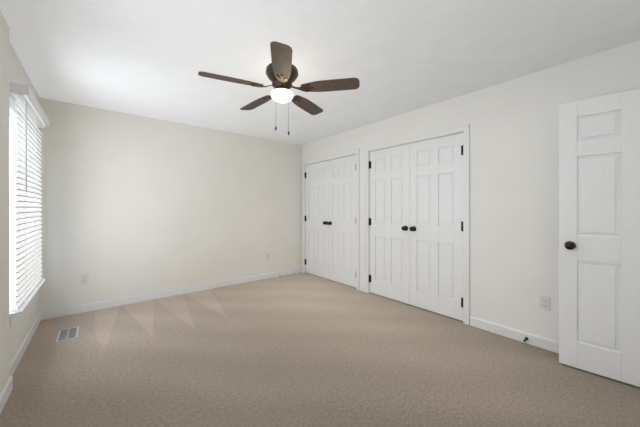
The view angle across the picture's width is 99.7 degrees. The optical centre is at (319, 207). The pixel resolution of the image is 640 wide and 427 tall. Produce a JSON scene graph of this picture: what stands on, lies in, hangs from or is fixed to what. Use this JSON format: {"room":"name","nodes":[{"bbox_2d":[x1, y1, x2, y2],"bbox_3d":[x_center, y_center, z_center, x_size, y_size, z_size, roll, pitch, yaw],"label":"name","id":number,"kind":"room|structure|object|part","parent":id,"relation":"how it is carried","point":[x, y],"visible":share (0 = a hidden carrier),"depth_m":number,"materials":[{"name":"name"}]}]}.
{"room":"empty bedroom","nodes":[
{"label":"empty bedroom","id":0,"kind":"room"},
{"bbox_2d":[0,11,39,393],"bbox_3d":[-1.661,0.010,1.168,0.156,2.440,4.800,0,0,-39],"label":"wall","id":1,"kind":"structure","parent":0,"point":[4,202],"depth_m":1.76,"materials":[{"name":"paint"}]},
{"bbox_2d":[9,101,28,306],"bbox_3d":[-2.599,-0.020,2.287,0.060,1.600,0.940,0,0,-39],"label":"window","id":2,"kind":"structure","parent":1,"relation":"in","point":[11,204],"depth_m":2.24,"materials":[{"name":"white plastic"}]},
{"bbox_2d":[11,93,44,312],"bbox_3d":[-2.516,-0.061,2.352,0.056,1.618,1.065,0,0,-39],"label":"window blinds","id":3,"kind":"object","parent":2,"relation":"attached to","point":[29,280],"visible":0.98,"depth_m":2.22,"materials":[{"name":"white plastic"}]},
{"bbox_2d":[26,100,26,191],"bbox_3d":[-2.209,-0.465,2.031,0.008,0.690,0.008,0,0,-39],"label":"blind wand","id":4,"kind":"object","parent":3,"relation":"hanging from","point":[26,145],"visible":0.95,"depth_m":2.03,"materials":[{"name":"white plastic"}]},
{"bbox_2d":[9,293,35,326],"bbox_3d":[-2.547,0.806,2.330,0.075,0.097,1.040,0,0,-39],"label":"window sill","id":5,"kind":"structure","parent":1,"relation":"attached to","point":[14,316],"depth_m":1.97,"materials":[{"name":"white wood"}]},
{"bbox_2d":[9,81,50,128],"bbox_3d":[-2.508,-0.860,2.358,0.112,0.076,1.097,0,0,-39],"label":"window valance","id":6,"kind":"object","parent":1,"relation":"attached to","point":[20,88],"visible":0.79,"depth_m":2.01,"materials":[{"name":"white wood"}]},
{"bbox_2d":[0,267,558,413],"bbox_3d":[-0.266,1.183,2.310,3.520,0.093,4.560,0,0,-39],"label":"baseboard","id":7,"kind":"structure","parent":1,"relation":"attached to","point":[540,342],"depth_m":3.03,"materials":[{"name":"white wood"}]},
{"bbox_2d":[40,98,301,311],"bbox_3d":[-1.748,0.010,4.121,3.520,2.440,0.120,0,0,-39],"label":"wall","id":8,"kind":"structure","parent":0,"point":[132,205],"depth_m":3.65,"materials":[{"name":"paint"}]},
{"bbox_2d":[81,274,88,283],"bbox_3d":[-2.781,0.840,3.192,0.070,0.115,0.009,0,0,-39],"label":"electrical outlet","id":9,"kind":"object","parent":8,"relation":"attached to","point":[84,278],"visible":1,"depth_m":3.19,"materials":[{"name":"white plastic"}]},
{"bbox_2d":[0,272,639,426],"bbox_3d":[0.043,1.280,2.563,4.560,0.100,4.800,0,0,-39],"label":"floor","id":10,"kind":"structure","parent":0,"point":[300,349],"depth_m":2.04,"materials":[{"name":"beige carpet"}]},
{"bbox_2d":[56,326,78,341],"bbox_3d":[-2.458,1.226,2.635,0.150,0.009,0.300,0,0,-39],"label":"floor vent","id":11,"kind":"object","parent":10,"relation":"in","point":[67,334],"visible":1,"depth_m":2.61,"materials":[{"name":"grey metal"}]},
{"bbox_2d":[0,0,639,144],"bbox_3d":[0.043,-1.260,2.563,4.560,0.100,4.800,0,0,-39],"label":"ceiling","id":12,"kind":"structure","parent":0,"point":[149,58],"depth_m":2.06,"materials":[{"name":"paint"}]},
{"bbox_2d":[198,41,359,134],"bbox_3d":[-0.366,-0.917,2.384,1.292,0.585,1.260,0,0,-39],"label":"fan","id":13,"kind":"object","parent":12,"relation":"hanging from","point":[282,72],"visible":1,"depth_m":2.27,"materials":[{"name":"brown wood"}]},
{"bbox_3d":[-0.717,-1.034,2.186,0.498,0.035,0.218,0,0,-39],"label":"blade","id":14,"kind":"part","parent":13,"relation":"part of","materials":[{"name":"brown wood"}]},
{"bbox_3d":[-0.625,-1.034,2.663,0.162,0.035,0.499,0,0,-39],"label":"blade","id":15,"kind":"part","parent":13,"relation":"part of","materials":[{"name":"brown wood"}]},
{"bbox_3d":[-0.279,-1.034,1.939,0.340,0.035,0.463,0,0,-39],"label":"blade","id":16,"kind":"part","parent":13,"relation":"part of","materials":[{"name":"brown wood"}]},
{"bbox_3d":[-0.331,-0.970,2.360,0.200,0.084,0.200,0,0,-39],"label":"light glass","id":17,"kind":"part","parent":13,"relation":"part of","materials":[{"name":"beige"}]},
{"bbox_3d":[-0.134,-1.034,2.736,0.487,0.035,0.278,0,0,-39],"label":"blade","id":18,"kind":"part","parent":13,"relation":"part of","materials":[{"name":"brown wood"}]},
{"bbox_3d":[0.087,-1.034,2.284,0.387,0.035,0.432,0,0,-39],"label":"blade","id":19,"kind":"part","parent":13,"relation":"part of","materials":[{"name":"brown wood"}]},
{"bbox_2d":[302,40,639,341],"bbox_3d":[1.142,0.010,3.462,0.120,2.440,4.800,0,0,-39],"label":"wall","id":20,"kind":"structure","parent":0,"point":[514,199],"depth_m":2.53,"materials":[{"name":"paint"}]},
{"bbox_2d":[305,160,328,278],"bbox_3d":[-0.080,0.203,4.859,0.101,2.030,0.667,0,0,-39],"label":"closet door","id":21,"kind":"structure","parent":20,"relation":"in","point":[317,219],"depth_m":4.84,"materials":[{"name":"white wood"}]},
{"bbox_2d":[302,149,359,289],"bbox_3d":[0.172,0.174,4.632,0.140,2.112,1.454,0,0,-39],"label":"trim","id":22,"kind":"structure","parent":20,"relation":"attached to","point":[356,152],"depth_m":4.26,"materials":[{"name":"white wood"}]},
{"bbox_2d":[327,155,355,287],"bbox_3d":[0.344,0.203,4.341,0.101,2.030,0.667,0,0,-39],"label":"closet door","id":23,"kind":"structure","parent":20,"relation":"in","point":[341,223],"depth_m":4.34,"materials":[{"name":"white wood"}]},
{"bbox_2d":[369,144,409,304],"bbox_3d":[0.911,0.203,3.648,0.101,2.030,0.657,0,0,-39],"label":"closet door","id":24,"kind":"structure","parent":20,"relation":"in","point":[389,225],"depth_m":3.63,"materials":[{"name":"white wood"}]},
{"bbox_2d":[365,124,469,324],"bbox_3d":[1.160,0.174,3.425,0.140,2.112,1.434,0,0,-39],"label":"trim","id":25,"kind":"structure","parent":20,"relation":"attached to","point":[464,130],"depth_m":2.87,"materials":[{"name":"white wood"}]},
{"bbox_2d":[409,133,462,320],"bbox_3d":[1.329,0.203,3.137,0.101,2.030,0.657,0,0,-39],"label":"closet door","id":26,"kind":"structure","parent":20,"relation":"in","point":[436,225],"depth_m":3.13,"materials":[{"name":"white wood"}]},
{"bbox_2d":[540,295,549,310],"bbox_3d":[1.962,0.830,2.358,0.009,0.115,0.070,0,0,-39],"label":"electrical outlet","id":27,"kind":"object","parent":20,"relation":"attached to","point":[544,302],"visible":1,"depth_m":2.36,"materials":[{"name":"white plastic"}]},
{"bbox_3d":[1.216,0.010,0.499,3.520,2.440,0.120,0,0,-39],"label":"wall","id":28,"kind":"structure","parent":0,"visible":0},
{"bbox_2d":[559,89,639,386],"bbox_3d":[2.162,0.203,1.870,0.760,2.030,0.167,0,0,45],"label":"entry door","id":29,"kind":"structure","parent":28,"relation":"in","point":[599,235],"depth_m":1.97,"materials":[{"name":"white wood"}]}
]}

